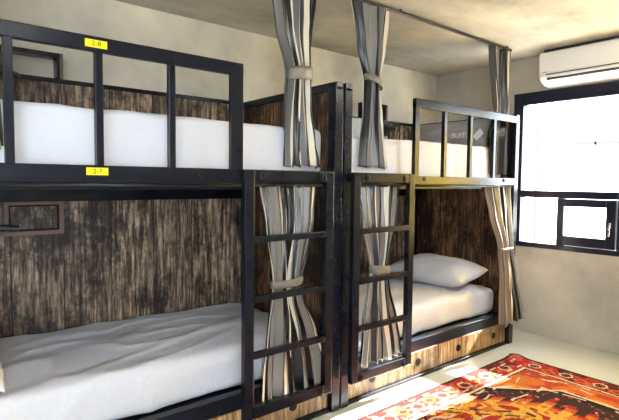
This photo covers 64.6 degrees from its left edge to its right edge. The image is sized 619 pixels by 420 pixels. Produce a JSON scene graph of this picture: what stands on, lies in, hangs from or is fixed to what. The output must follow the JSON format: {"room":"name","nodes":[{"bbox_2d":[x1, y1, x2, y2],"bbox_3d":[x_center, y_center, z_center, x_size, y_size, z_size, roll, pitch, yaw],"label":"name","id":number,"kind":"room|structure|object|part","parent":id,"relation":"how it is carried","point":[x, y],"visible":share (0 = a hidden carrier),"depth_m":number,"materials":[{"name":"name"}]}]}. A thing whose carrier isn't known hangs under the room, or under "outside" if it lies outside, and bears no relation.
{"room":"dormitory","nodes":[
{"label":"dormitory","id":0,"kind":"room"},
{"bbox_2d":[0,105,3,149],"bbox_3d":[-1.389,-0.710,1.630,0.611,0.995,0.106,-2,4,-39],"label":"curtain","id":1,"kind":"object","parent":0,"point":[1,126],"visible":1,"depth_m":1.84,"materials":[{"name":"grey fabric"}]},
{"bbox_2d":[0,0,436,124],"bbox_3d":[-1.085,-0.085,3.382,6.405,2.499,0.126,-2,4,-39],"label":"wall","id":2,"kind":"structure","parent":0,"point":[260,56],"depth_m":3.40,"materials":[{"name":"paint"}]},
{"bbox_2d":[115,0,618,75],"bbox_3d":[0.402,-1.269,1.500,6.405,0.105,4.798,-2,4,-39],"label":"ceiling","id":3,"kind":"structure","parent":0,"point":[529,28],"depth_m":3.49,"materials":[{"name":"beige paint"}]},
{"bbox_2d":[363,0,511,50],"bbox_3d":[-0.326,-1.262,2.460,5.183,0.033,0.022,-2,4,-39],"label":"curtain rod","id":4,"kind":"object","parent":3,"relation":"attached to","point":[399,11],"visible":0.91,"depth_m":3.41,"materials":[{"name":"black metal"}]},
{"bbox_2d":[272,0,319,169],"bbox_3d":[-0.071,-0.737,2.699,0.371,1.034,0.107,-2,4,-42],"label":"curtain","id":5,"kind":"object","parent":4,"relation":"hanging from","point":[294,19],"visible":1,"depth_m":2.70,"materials":[{"name":"grey fabric"}]},
{"bbox_2d":[351,0,388,169],"bbox_3d":[0.390,-0.761,3.071,0.114,1.018,0.347,3,4,39],"label":"curtain","id":6,"kind":"object","parent":4,"relation":"hanging from","point":[371,22],"visible":1,"depth_m":3.06,"materials":[{"name":"grey fabric"}]},
{"bbox_2d":[488,45,510,176],"bbox_3d":[1.552,-0.790,4.018,0.346,1.043,0.070,-2,4,-35],"label":"curtain","id":7,"kind":"object","parent":4,"relation":"hanging from","point":[499,59],"visible":0.84,"depth_m":4.03,"materials":[{"name":"grey fabric"}]},
{"bbox_2d":[311,329,618,419],"bbox_3d":[0.376,1.331,1.645,6.405,0.105,4.798,-2,4,-39],"label":"floor","id":8,"kind":"structure","parent":0,"point":[597,364],"depth_m":3.69,"materials":[{"name":"beige tile"}]},
{"bbox_2d":[0,19,343,419],"bbox_3d":[-0.901,0.170,2.635,1.997,2.077,1.182,-2,4,-39],"label":"bunk bed","id":9,"kind":"object","parent":8,"relation":"on","point":[99,242],"visible":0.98,"depth_m":2.83,"materials":[{"name":"black paint"}]},
{"bbox_3d":[-1.093,-0.395,1.776,0.032,0.483,0.027,-2,4,-39],"label":"guard post","id":10,"kind":"part","parent":9,"relation":"part of","materials":[{"name":"black metal"}]},
{"bbox_2d":[0,224,18,231],"bbox_3d":[-1.698,0.101,2.589,0.284,0.059,0.056,0,3,-18],"label":"reading lamp","id":11,"kind":"object","parent":9,"relation":"attached to","point":[6,228],"visible":1,"depth_m":2.61,"materials":[{"name":"black metal"}]},
{"bbox_2d":[0,54,20,80],"bbox_3d":[-1.607,-0.745,2.579,0.153,0.154,0.079,-2,4,-39],"label":"reading lamp","id":12,"kind":"object","parent":9,"relation":"attached to","point":[14,72],"visible":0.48,"depth_m":2.58,"materials":[{"name":"grey plastic"}]},
{"bbox_3d":[-1.552,0.048,2.760,0.298,0.193,0.029,-2,4,-39],"label":"shelf frame","id":13,"kind":"part","parent":9,"relation":"part of","materials":[{"name":"brown wood"}]},
{"bbox_3d":[-0.850,-0.403,1.973,0.032,0.483,0.027,-2,4,-39],"label":"guard post","id":14,"kind":"part","parent":9,"relation":"part of","materials":[{"name":"black metal"}]},
{"bbox_3d":[-1.236,-0.745,3.007,1.997,0.025,0.059,-2,4,-39],"label":"cap rail","id":15,"kind":"part","parent":9,"relation":"part of","materials":[{"name":"black paint"}]},
{"bbox_3d":[-1.243,0.192,3.057,1.871,1.852,0.025,-2,4,-39],"label":"panel","id":16,"kind":"part","parent":9,"relation":"part of","materials":[{"name":"brown wood"}]},
{"bbox_3d":[-0.837,-0.143,2.001,1.298,0.070,0.032,-2,4,-39],"label":"guard rail","id":17,"kind":"part","parent":9,"relation":"part of","materials":[{"name":"black metal"}]},
{"bbox_3d":[-0.831,-0.657,1.972,1.298,0.059,0.032,-2,4,-39],"label":"guard rail","id":18,"kind":"part","parent":9,"relation":"part of","materials":[{"name":"black metal"}]},
{"bbox_2d":[0,303,268,419],"bbox_3d":[-0.959,0.822,2.716,1.867,0.269,0.893,-2,4,-39],"label":"mattress","id":19,"kind":"object","parent":9,"relation":"on","point":[111,370],"visible":0.78,"depth_m":2.44,"materials":[{"name":"white fabric"}]},
{"bbox_2d":[0,360,4,392],"bbox_3d":[-1.485,0.552,2.080,0.267,0.311,0.644,-2,4,-39],"label":"pillow","id":20,"kind":"object","parent":19,"relation":"on","point":[2,382],"visible":1,"depth_m":1.93,"materials":[{"name":"white fabric"}]},
{"bbox_2d":[0,99,320,170],"bbox_3d":[-0.930,-0.328,2.652,1.888,0.321,0.932,-2,4,-39],"label":"mattress","id":21,"kind":"object","parent":9,"relation":"on","point":[45,133],"visible":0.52,"depth_m":2.19,"materials":[{"name":"white fabric"}]},
{"bbox_3d":[-0.601,-0.112,2.253,1.871,0.016,0.016,-2,4,-39],"label":"curtain rail","id":22,"kind":"part","parent":9,"relation":"part of","materials":[{"name":"black metal"}]},
{"bbox_3d":[-0.612,-0.412,2.167,0.032,0.483,0.027,-2,4,-39],"label":"guard post","id":23,"kind":"part","parent":9,"relation":"part of","materials":[{"name":"black metal"}]},
{"bbox_3d":[-0.637,1.005,2.346,1.871,0.082,0.057,-2,4,-39],"label":"rail","id":24,"kind":"part","parent":9,"relation":"part of","materials":[{"name":"black paint"}]},
{"bbox_3d":[-0.356,-0.421,2.374,0.067,0.483,0.027,-2,4,-39],"label":"guard post","id":25,"kind":"part","parent":9,"relation":"part of","materials":[{"name":"black metal"}]},
{"bbox_3d":[-0.501,0.197,3.679,0.063,1.915,0.074,-2,4,-39],"label":"post","id":26,"kind":"part","parent":9,"relation":"part of","materials":[{"name":"black metal"}]},
{"bbox_3d":[-0.534,1.093,2.966,0.927,0.158,0.890,-2,4,-39],"label":"drawer","id":27,"kind":"part","parent":9,"relation":"part of","materials":[{"name":"brown wood"}]},
{"bbox_3d":[-0.175,0.198,3.280,0.025,1.838,0.956,-2,4,-39],"label":"panel","id":28,"kind":"part","parent":9,"relation":"part of","materials":[{"name":"brown wood"}]},
{"bbox_3d":[-0.164,-0.736,3.225,0.050,0.046,1.075,-2,4,-39],"label":"frame","id":29,"kind":"part","parent":9,"relation":"part of","materials":[{"name":"black paint"}]},
{"bbox_3d":[-0.094,1.107,2.751,0.054,0.054,0.010,-2,4,-39],"label":"finger pull","id":30,"kind":"part","parent":9,"relation":"part of","materials":[{"name":"black metal"}]},
{"bbox_2d":[259,185,331,401],"bbox_3d":[-0.069,0.456,2.700,0.489,1.172,0.117,-2,4,-39],"label":"curtain","id":31,"kind":"object","parent":9,"relation":"hanging from","point":[286,210],"visible":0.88,"depth_m":2.66,"materials":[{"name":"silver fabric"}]},
{"bbox_3d":[-0.619,1.220,2.333,1.871,0.021,0.052,-2,4,-39],"label":"kick rail","id":32,"kind":"part","parent":9,"relation":"part of","materials":[{"name":"black paint"}]},
{"bbox_3d":[0.144,0.247,2.886,0.063,1.915,0.063,-2,4,-39],"label":"post","id":33,"kind":"part","parent":9,"relation":"part of","materials":[{"name":"black metal"}]},
{"bbox_2d":[339,83,519,408],"bbox_3d":[0.661,0.115,3.904,2.007,2.077,1.182,-2,4,-39],"label":"bunk bed","id":34,"kind":"object","parent":8,"relation":"on","point":[443,215],"visible":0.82,"depth_m":3.57,"materials":[{"name":"black paint"}]},
{"bbox_3d":[0.202,0.245,2.933,0.063,1.915,0.063,-2,4,-39],"label":"post","id":35,"kind":"part","parent":34,"relation":"part of","materials":[{"name":"black metal"}]},
{"bbox_3d":[-0.109,-0.738,3.269,0.050,0.046,1.075,-2,4,-39],"label":"frame","id":36,"kind":"part","parent":34,"relation":"part of","materials":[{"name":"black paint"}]},
{"bbox_2d":[359,186,401,367],"bbox_3d":[0.465,0.423,3.133,0.390,1.145,0.110,-2,4,-39],"label":"curtain","id":37,"kind":"object","parent":34,"relation":"hanging from","point":[379,205],"visible":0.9,"depth_m":3.10,"materials":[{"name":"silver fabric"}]},
{"bbox_3d":[0.326,-0.800,4.276,2.007,0.025,0.059,-2,4,-39],"label":"cap rail","id":38,"kind":"part","parent":34,"relation":"part of","materials":[{"name":"metal"}]},
{"bbox_3d":[0.320,0.137,4.326,1.881,1.852,0.025,-2,4,-39],"label":"panel","id":39,"kind":"part","parent":34,"relation":"part of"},
{"bbox_2d":[383,124,399,136],"bbox_3d":[0.755,-0.730,4.538,0.212,0.120,0.108,-2,4,-39],"label":"reading lamp","id":40,"kind":"object","parent":34,"relation":"attached to","point":[387,128],"visible":0.83,"depth_m":4.49,"materials":[{"name":"grey plastic"}]},
{"bbox_3d":[0.301,1.064,3.643,0.932,0.158,0.890,-2,4,-39],"label":"drawer","id":41,"kind":"part","parent":34,"relation":"part of","materials":[{"name":"brown wood"}]},
{"bbox_3d":[0.703,-0.459,3.234,0.046,0.483,0.027,-2,4,-39],"label":"guard post","id":42,"kind":"part","parent":34,"relation":"part of","materials":[{"name":"metal"}]},
{"bbox_3d":[1.065,0.141,4.950,0.063,1.915,0.074,-2,4,-39],"label":"post","id":43,"kind":"part","parent":34,"relation":"part of","materials":[{"name":"black metal"}]},
{"bbox_3d":[0.764,1.076,3.447,0.054,0.054,0.010,-2,4,-39],"label":"finger pull","id":44,"kind":"part","parent":34,"relation":"part of","materials":[{"name":"black metal"}]},
{"bbox_2d":[358,278,492,351],"bbox_3d":[0.620,0.776,4.001,1.866,0.248,0.914,-2,4,-39],"label":"mattress","id":45,"kind":"object","parent":34,"relation":"on","point":[433,306],"visible":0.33,"depth_m":3.88,"materials":[{"name":"white fabric"}]},
{"bbox_2d":[390,253,487,287],"bbox_3d":[1.121,0.542,4.369,0.446,0.255,0.781,-2,4,-42],"label":"pillow","id":46,"kind":"object","parent":45,"relation":"on","point":[428,268],"visible":0.84,"depth_m":4.17,"materials":[{"name":"white fabric"}]},
{"bbox_2d":[352,137,500,177],"bbox_3d":[0.643,-0.373,3.922,1.850,0.301,0.932,-2,4,-39],"label":"mattress","id":47,"kind":"object","parent":34,"relation":"on","point":[398,153],"visible":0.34,"depth_m":3.51,"materials":[{"name":"white fabric"}]},
{"bbox_2d":[352,118,361,136],"bbox_3d":[0.320,-0.652,4.110,0.410,0.264,0.130,-2,4,-39],"label":"pillow","id":48,"kind":"object","parent":47,"relation":"on","point":[356,122],"visible":0.12,"depth_m":4.12,"materials":[{"name":"white fabric"}]},
{"bbox_2d":[420,119,490,146],"bbox_3d":[1.268,-0.659,4.393,0.170,0.260,0.783,-2,4,-39],"label":"pillow","id":49,"kind":"object","parent":47,"relation":"on","point":[456,131],"visible":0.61,"depth_m":4.26,"materials":[{"name":"grey fabric"}]},
{"bbox_3d":[0.944,1.164,3.602,1.881,0.021,0.052,-2,4,-39],"label":"kick rail","id":50,"kind":"part","parent":34,"relation":"part of","materials":[{"name":"black paint"}]},
{"bbox_3d":[0.926,0.950,3.615,1.881,0.082,0.057,-2,4,-39],"label":"rail","id":51,"kind":"part","parent":34,"relation":"part of","materials":[{"name":"black paint"}]},
{"bbox_3d":[0.962,-0.167,3.522,1.881,0.016,0.016,-2,4,-39],"label":"curtain rail","id":52,"kind":"part","parent":34,"relation":"part of","materials":[{"name":"black"}]},
{"bbox_3d":[0.943,-0.467,3.429,0.034,0.483,0.027,-2,4,-39],"label":"guard post","id":53,"kind":"part","parent":34,"relation":"part of","materials":[{"name":"metal"}]},
{"bbox_3d":[1.391,0.142,4.552,0.025,1.838,0.956,-2,4,-39],"label":"panel","id":54,"kind":"part","parent":34,"relation":"part of","materials":[{"name":"brown wood"}]},
{"bbox_3d":[1.201,-0.717,3.623,1.324,0.059,0.032,-2,4,-39],"label":"guard rail","id":55,"kind":"part","parent":34,"relation":"part of","materials":[{"name":"metal"}]},
{"bbox_3d":[1.196,-0.209,3.652,1.324,0.057,0.032,-2,4,-39],"label":"guard rail","id":56,"kind":"part","parent":34,"relation":"part of","materials":[{"name":"metal"}]},
{"bbox_3d":[1.189,-0.476,3.629,0.034,0.483,0.027,-2,4,-39],"label":"guard post","id":57,"kind":"part","parent":34,"relation":"part of","materials":[{"name":"metal"}]},
{"bbox_3d":[1.403,-0.792,4.497,0.050,0.046,1.075,-2,4,-39],"label":"frame","id":58,"kind":"part","parent":34,"relation":"part of","materials":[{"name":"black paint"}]},
{"bbox_3d":[1.030,1.038,4.236,0.932,0.158,0.890,-2,4,-39],"label":"drawer","id":59,"kind":"part","parent":34,"relation":"part of","materials":[{"name":"brown wood"}]},
{"bbox_3d":[1.438,-0.485,3.831,0.034,0.483,0.027,-2,4,-39],"label":"guard post","id":60,"kind":"part","parent":34,"relation":"part of","materials":[{"name":"black metal"}]},
{"bbox_2d":[484,186,524,327],"bbox_3d":[1.615,0.385,4.043,0.484,1.148,0.150,-2,4,-39],"label":"curtain","id":61,"kind":"object","parent":34,"relation":"hanging from","point":[498,199],"visible":1,"depth_m":3.99,"materials":[{"name":"beige fabric"}]},
{"bbox_3d":[1.710,0.192,4.157,0.063,1.915,0.063,-2,4,-39],"label":"post","id":62,"kind":"part","parent":34,"relation":"part of","materials":[{"name":"black metal"}]},
{"bbox_3d":[1.699,-0.494,4.043,0.034,0.483,0.027,-2,4,-39],"label":"guard post","id":63,"kind":"part","parent":34,"relation":"part of","materials":[{"name":"black metal"}]},
{"bbox_2d":[356,353,618,419],"bbox_3d":[1.173,1.227,2.450,2.531,0.028,1.691,-2,4,-39],"label":"rug","id":64,"kind":"object","parent":8,"relation":"on","point":[515,386],"visible":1,"depth_m":3.10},
{"bbox_2d":[436,56,618,354],"bbox_3d":[2.825,-0.055,3.551,0.126,2.499,4.546,-2,4,-39],"label":"wall","id":65,"kind":"structure","parent":0,"point":[567,296],"depth_m":4.31,"materials":[{"name":"beige paint"}]},
{"bbox_2d":[514,80,618,256],"bbox_3d":[2.487,-0.319,3.872,0.130,1.399,1.842,-2,4,-39],"label":"window","id":66,"kind":"structure","parent":65,"relation":"in","point":[609,245],"depth_m":4.19,"materials":[{"name":"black metal"}]},
{"bbox_3d":[2.326,0.119,4.106,0.084,0.399,0.462,-2,4,-39],"label":"casement sash","id":67,"kind":"part","parent":66,"relation":"part of","materials":[{"name":"black metal"}]},
{"bbox_3d":[2.402,0.167,3.921,0.034,0.116,0.021,-2,4,-39],"label":"handle","id":68,"kind":"part","parent":66,"relation":"part of","materials":[{"name":"silver metal"}]},
{"bbox_2d":[539,35,618,88],"bbox_3d":[2.299,-1.179,3.878,0.215,0.300,0.872,-2,4,-39],"label":"air conditioner","id":69,"kind":"object","parent":65,"relation":"attached to","point":[594,61],"visible":1,"depth_m":3.92,"materials":[{"name":"white plastic"}]},
{"bbox_2d":[544,35,618,52],"bbox_3d":[2.316,-1.317,3.889,0.168,0.026,0.819,-2,4,-39],"label":"grille","id":70,"kind":"object","parent":69,"relation":"attached to","point":[614,37],"depth_m":3.92,"materials":[{"name":"grey plastic"}]},
{"bbox_2d":[547,67,618,79],"bbox_3d":[2.246,-1.078,3.827,0.033,0.019,0.766,-2,4,-39],"label":"outlet","id":71,"kind":"object","parent":69,"relation":"attached to","point":[589,71],"depth_m":3.91,"materials":[{"name":"grey plastic"}]},
{"label":"outside","id":72,"kind":"structure","parent":0,"visible":0},
{"bbox_2d":[523,207,556,243],"bbox_3d":[50.765,4.378,41.620,121.002,0.210,168.000,-2,4,-39],"label":"ground","id":73,"kind":"structure","parent":72,"point":[546,217],"depth_m":73.56,"materials":[{"name":"beige"}]},
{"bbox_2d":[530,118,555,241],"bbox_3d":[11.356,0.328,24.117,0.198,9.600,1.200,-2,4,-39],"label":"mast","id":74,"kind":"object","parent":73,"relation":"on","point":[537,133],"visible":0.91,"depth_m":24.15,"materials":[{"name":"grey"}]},
{"bbox_2d":[564,157,618,237],"bbox_3d":[21.756,1.023,28.757,10.050,7.900,9.000,-2,4,-39],"label":"building","id":75,"kind":"structure","parent":73,"relation":"on","point":[592,174],"depth_m":27.89,"materials":[{"name":"white"}]},
{"bbox_2d":[572,138,618,157],"bbox_3d":[16.320,-3.463,27.399,0.050,1.100,3.000,-2,4,-39],"label":"roof railing","id":76,"kind":"object","parent":75,"relation":"on","point":[595,143],"visible":1,"depth_m":27.59,"materials":[{"name":"grey"}]}
]}

